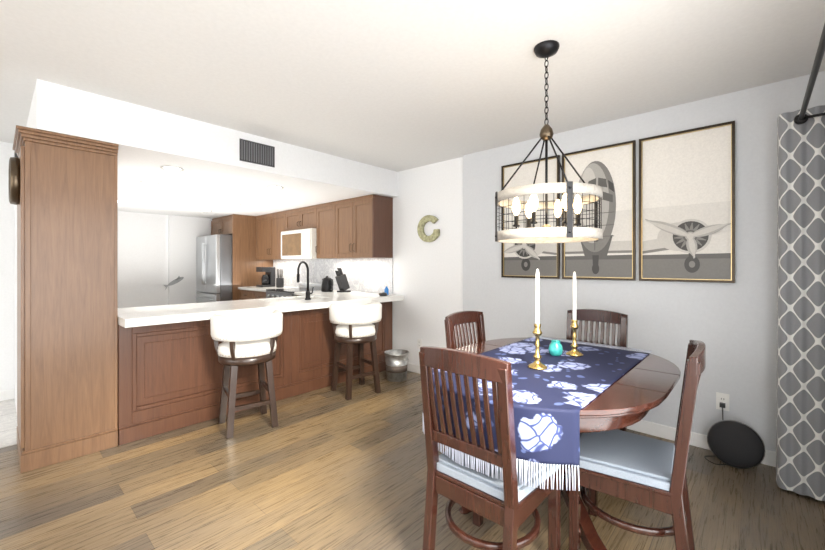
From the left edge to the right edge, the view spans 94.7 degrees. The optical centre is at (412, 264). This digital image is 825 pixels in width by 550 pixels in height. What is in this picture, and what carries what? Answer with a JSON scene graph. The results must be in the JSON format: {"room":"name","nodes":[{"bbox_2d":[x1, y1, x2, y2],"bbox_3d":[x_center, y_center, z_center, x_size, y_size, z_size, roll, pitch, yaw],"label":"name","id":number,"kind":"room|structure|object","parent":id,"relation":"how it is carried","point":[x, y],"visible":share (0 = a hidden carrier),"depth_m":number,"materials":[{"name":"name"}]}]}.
{"room":"kitchen and dining room","nodes":[
{"label":"kitchen and dining room","id":0,"kind":"room"},
{"bbox_2d":[0,141,13,390],"bbox_3d":[-5.444,0.060,1.913,0.100,2.440,4.750,0,0,42],"label":"wall","id":1,"kind":"structure","parent":0,"point":[6,290],"depth_m":3.60,"materials":[{"name":"white paint"}]},
{"bbox_2d":[0,363,775,466],"bbox_3d":[-2.242,1.232,1.197,5.600,0.095,8.000,0,0,42],"label":"baseboard","id":2,"kind":"structure","parent":1,"relation":"attached to","point":[669,433],"depth_m":2.81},
{"bbox_2d":[0,399,17,447],"bbox_3d":[-4.908,1.278,1.425,1.350,0.004,4.750,0,0,42],"label":"floor","id":3,"kind":"structure","parent":0,"point":[8,425],"depth_m":3.06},
{"bbox_2d":[14,205,16,411],"bbox_3d":[-4.526,0.215,4.356,4.570,2.130,0.100,0,0,42],"label":"wall","id":4,"kind":"structure","parent":0,"point":[15,302],"depth_m":3.45,"materials":[{"name":"white paint"}]},
{"bbox_2d":[118,211,211,307],"bbox_3d":[-4.344,0.215,6.354,0.150,2.130,3.200,0,0,42],"label":"wall","id":5,"kind":"structure","parent":0,"point":[156,253],"depth_m":6.36,"materials":[{"name":"white paint"}]},
{"bbox_2d":[164,276,183,289],"bbox_3d":[-4.095,0.305,6.514,0.001,0.250,0.313,0,0,42],"label":"decal","id":6,"kind":"object","parent":5,"relation":"attached to","point":[177,280],"visible":0.96,"depth_m":6.53},
{"bbox_2d":[26,79,397,218],"bbox_3d":[-3.238,-1.005,5.348,5.340,0.310,3.200,0,0,42],"label":"ceiling","id":7,"kind":"structure","parent":0,"point":[216,176],"depth_m":3.55,"materials":[{"name":"white paint"}]},
{"bbox_2d":[160,166,183,170],"bbox_3d":[-2.110,-0.845,3.334,0.176,0.006,0.176,0,0,42],"label":"recessed light","id":8,"kind":"object","parent":7,"relation":"in","point":[170,168],"visible":0.98,"depth_m":3.33,"materials":[{"name":"white"}]},
{"bbox_2d":[240,139,274,166],"bbox_3d":[-1.387,-1.000,3.407,0.009,0.190,0.320,0,0,42],"label":"ceiling vent","id":9,"kind":"object","parent":7,"relation":"in","point":[256,153],"visible":1,"depth_m":3.41,"materials":[{"name":"silver metal"}]},
{"bbox_2d":[267,186,283,188],"bbox_3d":[-1.496,-0.845,4.141,0.176,0.006,0.176,0,0,42],"label":"recessed light","id":10,"kind":"object","parent":7,"relation":"in","point":[274,187],"visible":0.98,"depth_m":4.15,"materials":[{"name":"white"}]},
{"bbox_2d":[0,370,824,549],"bbox_3d":[-3.429,1.305,2.344,9.100,0.050,8.100,0,0,42],"label":"floor","id":11,"kind":"structure","parent":0,"point":[326,468],"depth_m":2.10,"materials":[{"name":"brown wood"}]},
{"bbox_2d":[13,125,118,472],"bbox_3d":[-2.477,0.216,2.708,0.660,2.128,0.500,0,0,42],"label":"wood end panel","id":12,"kind":"object","parent":11,"relation":"on","point":[67,307],"visible":0.96,"depth_m":2.50,"materials":[{"name":"brown wood"}]},
{"bbox_2d":[9,157,19,204],"bbox_3d":[-2.609,-0.550,2.488,0.310,0.310,0.045,0,0,42],"label":"wall clock","id":13,"kind":"object","parent":12,"relation":"attached to","point":[14,180],"visible":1,"depth_m":2.40,"materials":[{"name":"brown metal"}]},
{"bbox_2d":[196,234,231,302],"bbox_3d":[-3.208,0.385,6.774,0.905,1.770,0.990,0,0,42],"label":"fridge","id":14,"kind":"object","parent":11,"relation":"on","point":[213,268],"visible":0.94,"depth_m":6.28,"materials":[{"name":"silver metal"}]},
{"bbox_2d":[211,214,272,299],"bbox_3d":[-3.100,0.217,6.875,0.948,2.126,0.750,0,0,42],"label":"surround panel","id":15,"kind":"object","parent":11,"relation":"on","point":[241,229],"visible":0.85,"depth_m":6.47,"materials":[{"name":"brown wood"}]},
{"bbox_2d":[210,309,282,438],"bbox_3d":[-1.305,0.828,3.034,0.487,0.906,0.532,0,0,42],"label":"bar stool","id":16,"kind":"object","parent":11,"relation":"on","point":[248,340],"visible":1,"depth_m":2.88,"materials":[{"name":"brown wood"}]},
{"bbox_2d":[239,289,254,299],"bbox_3d":[-2.494,0.844,6.413,0.566,0.872,0.618,0,0,42],"label":"base cabinet","id":17,"kind":"object","parent":11,"relation":"on","point":[246,294],"depth_m":6.20,"materials":[{"name":"brown wood"}]},
{"bbox_2d":[238,286,356,295],"bbox_3d":[-1.812,0.386,5.779,2.428,0.040,0.638,0,0,42],"label":"kitchen north top","id":18,"kind":"object","parent":17,"relation":"on","point":[263,289],"visible":0.5,"depth_m":5.75,"materials":[{"name":"white stone"}]},
{"bbox_2d":[256,267,274,286],"bbox_3d":[-2.474,0.200,6.410,0.200,0.330,0.240,0,0,42],"label":"coffee maker","id":19,"kind":"object","parent":18,"relation":"on","point":[268,279],"visible":1,"depth_m":6.37,"materials":[{"name":"black plastic"}]},
{"bbox_2d":[276,269,283,287],"bbox_3d":[-2.159,0.214,6.191,0.120,0.300,0.120,0,0,42],"label":"crock","id":20,"kind":"object","parent":18,"relation":"on","point":[279,282],"visible":1,"depth_m":6.15,"materials":[{"name":"black ceramic"}]},
{"bbox_2d":[321,276,333,291],"bbox_3d":[-1.164,0.256,5.218,0.255,0.217,0.158,0,0,42],"label":"kettle","id":21,"kind":"object","parent":18,"relation":"on","point":[327,284],"visible":0.98,"depth_m":5.16,"materials":[{"name":"black metal"}]},
{"bbox_2d":[335,268,350,291],"bbox_3d":[-0.942,0.201,5.122,0.100,0.328,0.203,0,0,42],"label":"knife block","id":22,"kind":"object","parent":18,"relation":"on","point":[342,281],"visible":1,"depth_m":5.08,"materials":[{"name":"black plastic"}]},
{"bbox_2d":[118,301,391,444],"bbox_3d":[-1.400,0.854,3.924,0.656,0.852,2.738,0,0,42],"label":"base cabinet","id":23,"kind":"object","parent":11,"relation":"on","point":[170,375],"visible":0.73,"depth_m":3.09,"materials":[{"name":"brown wood"}]},
{"bbox_2d":[118,292,403,327],"bbox_3d":[-1.335,0.485,3.865,0.850,0.239,2.738,0,0,42],"label":"countertop","id":24,"kind":"structure","parent":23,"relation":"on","point":[128,317],"depth_m":3.35,"materials":[{"name":"white stone"}]},
{"bbox_2d":[297,261,313,299],"bbox_3d":[-1.152,0.162,4.071,0.239,0.406,0.103,0,0,42],"label":"faucet","id":25,"kind":"object","parent":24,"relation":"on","point":[308,293],"visible":1,"depth_m":3.99,"materials":[{"name":"black metal"}]},
{"bbox_2d":[384,285,388,294],"bbox_3d":[-0.316,0.301,4.622,0.052,0.126,0.051,0,0,42],"label":"bottle","id":26,"kind":"object","parent":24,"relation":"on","point":[386,289],"visible":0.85,"depth_m":4.61,"materials":[{"name":"blue plastic"}]},
{"bbox_2d":[255,291,265,298],"bbox_3d":[-2.162,0.844,6.111,0.567,0.872,0.618,0,0,42],"label":"base cabinet","id":27,"kind":"object","parent":11,"relation":"on","point":[258,294],"depth_m":5.88,"materials":[{"name":"brown wood"}]},
{"bbox_2d":[266,282,321,297],"bbox_3d":[-1.704,0.780,5.622,0.760,1.000,0.690,0,0,42],"label":"range","id":28,"kind":"object","parent":11,"relation":"on","point":[276,293],"visible":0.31,"depth_m":5.57,"materials":[{"name":"silver metal"}]},
{"bbox_2d":[329,300,381,399],"bbox_3d":[-0.559,0.828,3.829,0.485,0.906,0.532,0,0,42],"label":"bar stool","id":29,"kind":"object","parent":11,"relation":"on","point":[358,324],"visible":1,"depth_m":3.68,"materials":[{"name":"brown wood"}]},
{"bbox_2d":[384,349,408,381],"bbox_3d":[-0.179,1.128,4.267,0.317,0.302,0.284,0,0,42],"label":"bucket","id":30,"kind":"object","parent":11,"relation":"on","point":[396,360],"visible":1,"depth_m":4.17,"materials":[{"name":"silver metal"}]},
{"bbox_2d":[444,311,485,448],"bbox_3d":[0.503,0.800,2.455,0.496,0.960,0.443,0,0,42],"label":"dining chair","id":31,"kind":"object","parent":11,"relation":"on","point":[452,320],"visible":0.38,"depth_m":2.61,"materials":[{"name":"brown wood"}]},
{"bbox_2d":[419,346,561,549],"bbox_3d":[0.323,0.800,1.594,0.444,0.960,0.489,0,0,42],"label":"dining chair","id":32,"kind":"object","parent":11,"relation":"on","point":[509,503],"visible":0.92,"depth_m":1.45,"materials":[{"name":"brown wood"}]},
{"bbox_2d":[432,338,680,549],"bbox_3d":[0.733,0.900,2.045,1.120,0.760,1.460,0,0,42],"label":"dining table","id":33,"kind":"object","parent":11,"relation":"on","point":[639,391],"visible":0.38,"depth_m":1.63,"materials":[{"name":"brown wood"}]},
{"bbox_2d":[423,336,651,490],"bbox_3d":[0.701,0.658,2.010,0.731,0.288,1.407,0,0,42],"label":"table runner","id":34,"kind":"object","parent":33,"relation":"on","point":[555,397],"visible":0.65,"depth_m":1.53,"materials":[{"name":"blue fabric"}]},
{"bbox_2d":[528,267,547,369],"bbox_3d":[0.626,0.262,1.905,0.096,0.505,0.096,0,0,42],"label":"candlestick","id":35,"kind":"object","parent":34,"relation":"on","point":[536,364],"visible":1,"depth_m":1.90,"materials":[{"name":"gold metal"}]},
{"bbox_2d":[548,339,562,355],"bbox_3d":[0.816,0.470,2.166,0.080,0.088,0.079,0,0,42],"label":"jar","id":36,"kind":"object","parent":34,"relation":"on","point":[555,348],"visible":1,"depth_m":2.14,"materials":[{"name":"teal glass"}]},
{"bbox_2d":[566,270,583,356],"bbox_3d":[0.929,0.271,2.178,0.096,0.488,0.096,0,0,42],"label":"candlestick","id":37,"kind":"object","parent":34,"relation":"on","point":[574,351],"visible":1,"depth_m":2.17,"materials":[{"name":"gold metal"}]},
{"bbox_2d":[566,309,627,433],"bbox_3d":[1.172,0.800,2.557,0.444,0.960,0.489,0,0,42],"label":"dining chair","id":38,"kind":"object","parent":11,"relation":"on","point":[603,317],"visible":0.33,"depth_m":2.69,"materials":[{"name":"brown wood"}]},
{"bbox_2d":[567,340,705,549],"bbox_3d":[0.983,0.800,1.674,0.489,0.960,0.444,0,0,36],"label":"dining chair","id":39,"kind":"object","parent":11,"relation":"on","point":[648,472],"visible":0.96,"depth_m":1.55,"materials":[{"name":"brown wood"}]},
{"bbox_2d":[707,420,764,468],"bbox_3d":[2.057,1.136,2.423,0.282,0.286,0.190,0,0,42],"label":"speaker","id":40,"kind":"object","parent":11,"relation":"on","point":[736,444],"visible":1,"depth_m":2.37,"materials":[{"name":"fabric"}]},
{"bbox_2d":[704,402,726,464],"bbox_3d":[2.034,1.107,2.495,0.184,0.344,0.222,0,0,42],"label":"power cord","id":41,"kind":"object","parent":40,"relation":"attached to","point":[722,405],"visible":0.4,"depth_m":2.56,"materials":[{"name":"black plastic"}]},
{"bbox_2d":[0,0,824,171],"bbox_3d":[-3.429,-1.185,2.344,9.100,0.050,8.100,0,0,42],"label":"ceiling","id":42,"kind":"structure","parent":0,"point":[397,85],"depth_m":2.17,"materials":[{"name":"paint"}]},
{"bbox_2d":[495,40,602,243],"bbox_3d":[0.713,-0.643,2.023,0.536,1.034,0.536,0,0,42],"label":"chandelier","id":43,"kind":"object","parent":42,"relation":"hanging from","point":[570,204],"visible":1,"depth_m":1.94,"materials":[{"name":"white metal"}]},
{"bbox_2d":[366,71,824,451],"bbox_3d":[-0.751,0.060,5.288,9.100,2.440,0.140,0,0,42],"label":"wall","id":44,"kind":"structure","parent":0,"point":[732,327],"depth_m":2.91,"materials":[{"name":"paint"}]},
{"bbox_2d":[256,211,299,259],"bbox_3d":[-2.240,-0.468,6.378,0.990,0.756,0.328,0,0,42],"label":"upper cabinet","id":45,"kind":"object","parent":44,"relation":"attached to","point":[269,227],"depth_m":6.26,"materials":[{"name":"brown wood"}]},
{"bbox_2d":[284,205,315,230],"bbox_3d":[-1.559,-0.683,5.759,0.850,0.326,0.328,0,0,42],"label":"upper cabinet","id":46,"kind":"object","parent":44,"relation":"attached to","point":[304,217],"depth_m":5.63,"materials":[{"name":"brown wood"}]},
{"bbox_2d":[281,228,317,258],"bbox_3d":[-1.599,-0.302,5.715,0.840,0.425,0.445,0,0,42],"label":"microwave","id":47,"kind":"object","parent":46,"relation":"attached to","point":[299,244],"visible":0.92,"depth_m":5.49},
{"bbox_2d":[316,202,335,257],"bbox_3d":[-1.061,-0.468,5.305,0.498,0.756,0.328,0,0,42],"label":"upper cabinet","id":48,"kind":"object","parent":44,"relation":"attached to","point":[326,212],"depth_m":5.20,"materials":[{"name":"brown wood"}]},
{"bbox_2d":[273,258,392,293],"bbox_3d":[-1.374,0.138,5.806,3.040,0.456,0.011,0,0,42],"label":"backsplash","id":49,"kind":"object","parent":44,"relation":"attached to","point":[372,275],"visible":0.71,"depth_m":5.37,"materials":[{"name":"tile"}]},
{"bbox_2d":[336,194,392,257],"bbox_3d":[-0.660,-0.468,4.940,0.818,0.756,0.328,0,0,42],"label":"upper cabinet","id":50,"kind":"object","parent":44,"relation":"attached to","point":[357,227],"depth_m":4.72,"materials":[{"name":"brown wood"}]},
{"bbox_2d":[417,339,421,348],"bbox_3d":[0.084,0.930,4.481,0.070,0.114,0.009,0,0,42],"label":"outlet","id":51,"kind":"object","parent":44,"relation":"attached to","point":[419,343],"visible":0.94,"depth_m":4.48,"materials":[{"name":"white plastic"}]},
{"bbox_2d":[417,215,439,241],"bbox_3d":[0.183,-0.417,4.371,0.309,0.309,0.037,0,0,42],"label":"letter sign","id":52,"kind":"object","parent":44,"relation":"attached to","point":[434,235],"visible":0.98,"depth_m":4.36,"materials":[{"name":"beige"}]},
{"bbox_2d":[501,155,559,278],"bbox_3d":[1.079,-0.420,3.509,0.560,1.080,0.027,0,0,42],"label":"picture frame","id":53,"kind":"object","parent":44,"relation":"attached to","point":[521,260],"visible":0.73,"depth_m":3.50,"materials":[{"name":"beige paper"}]},
{"bbox_2d":[562,140,635,280],"bbox_3d":[1.511,-0.420,3.116,0.560,1.080,0.027,0,0,42],"label":"picture frame","id":54,"kind":"object","parent":44,"relation":"attached to","point":[610,170],"visible":0.65,"depth_m":3.06,"materials":[{"name":"beige paper"}]},
{"bbox_2d":[639,121,734,282],"bbox_3d":[1.944,-0.420,2.722,0.560,1.080,0.027,0,0,42],"label":"picture frame","id":55,"kind":"object","parent":44,"relation":"attached to","point":[686,205],"visible":0.96,"depth_m":2.70,"materials":[{"name":"beige paper"}]},
{"bbox_2d":[716,392,728,410],"bbox_3d":[2.109,0.930,2.584,0.070,0.114,0.009,0,0,42],"label":"outlet","id":56,"kind":"object","parent":44,"relation":"attached to","point":[722,397],"visible":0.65,"depth_m":2.58,"materials":[{"name":"white plastic"}]},
{"bbox_3d":[-0.134,0.060,-0.721,0.100,2.440,8.000,0,0,42],"label":"wall","id":57,"kind":"structure","parent":0,"visible":0},
{"bbox_2d":[776,23,824,500],"bbox_3d":[0.036,0.203,-0.268,0.260,2.115,6.900,0,0,42],"label":"curtain","id":58,"kind":"object","parent":57,"relation":"attached to","point":[800,433],"visible":1,"depth_m":2.08,"materials":[{"name":"grey fabric"}]}
]}

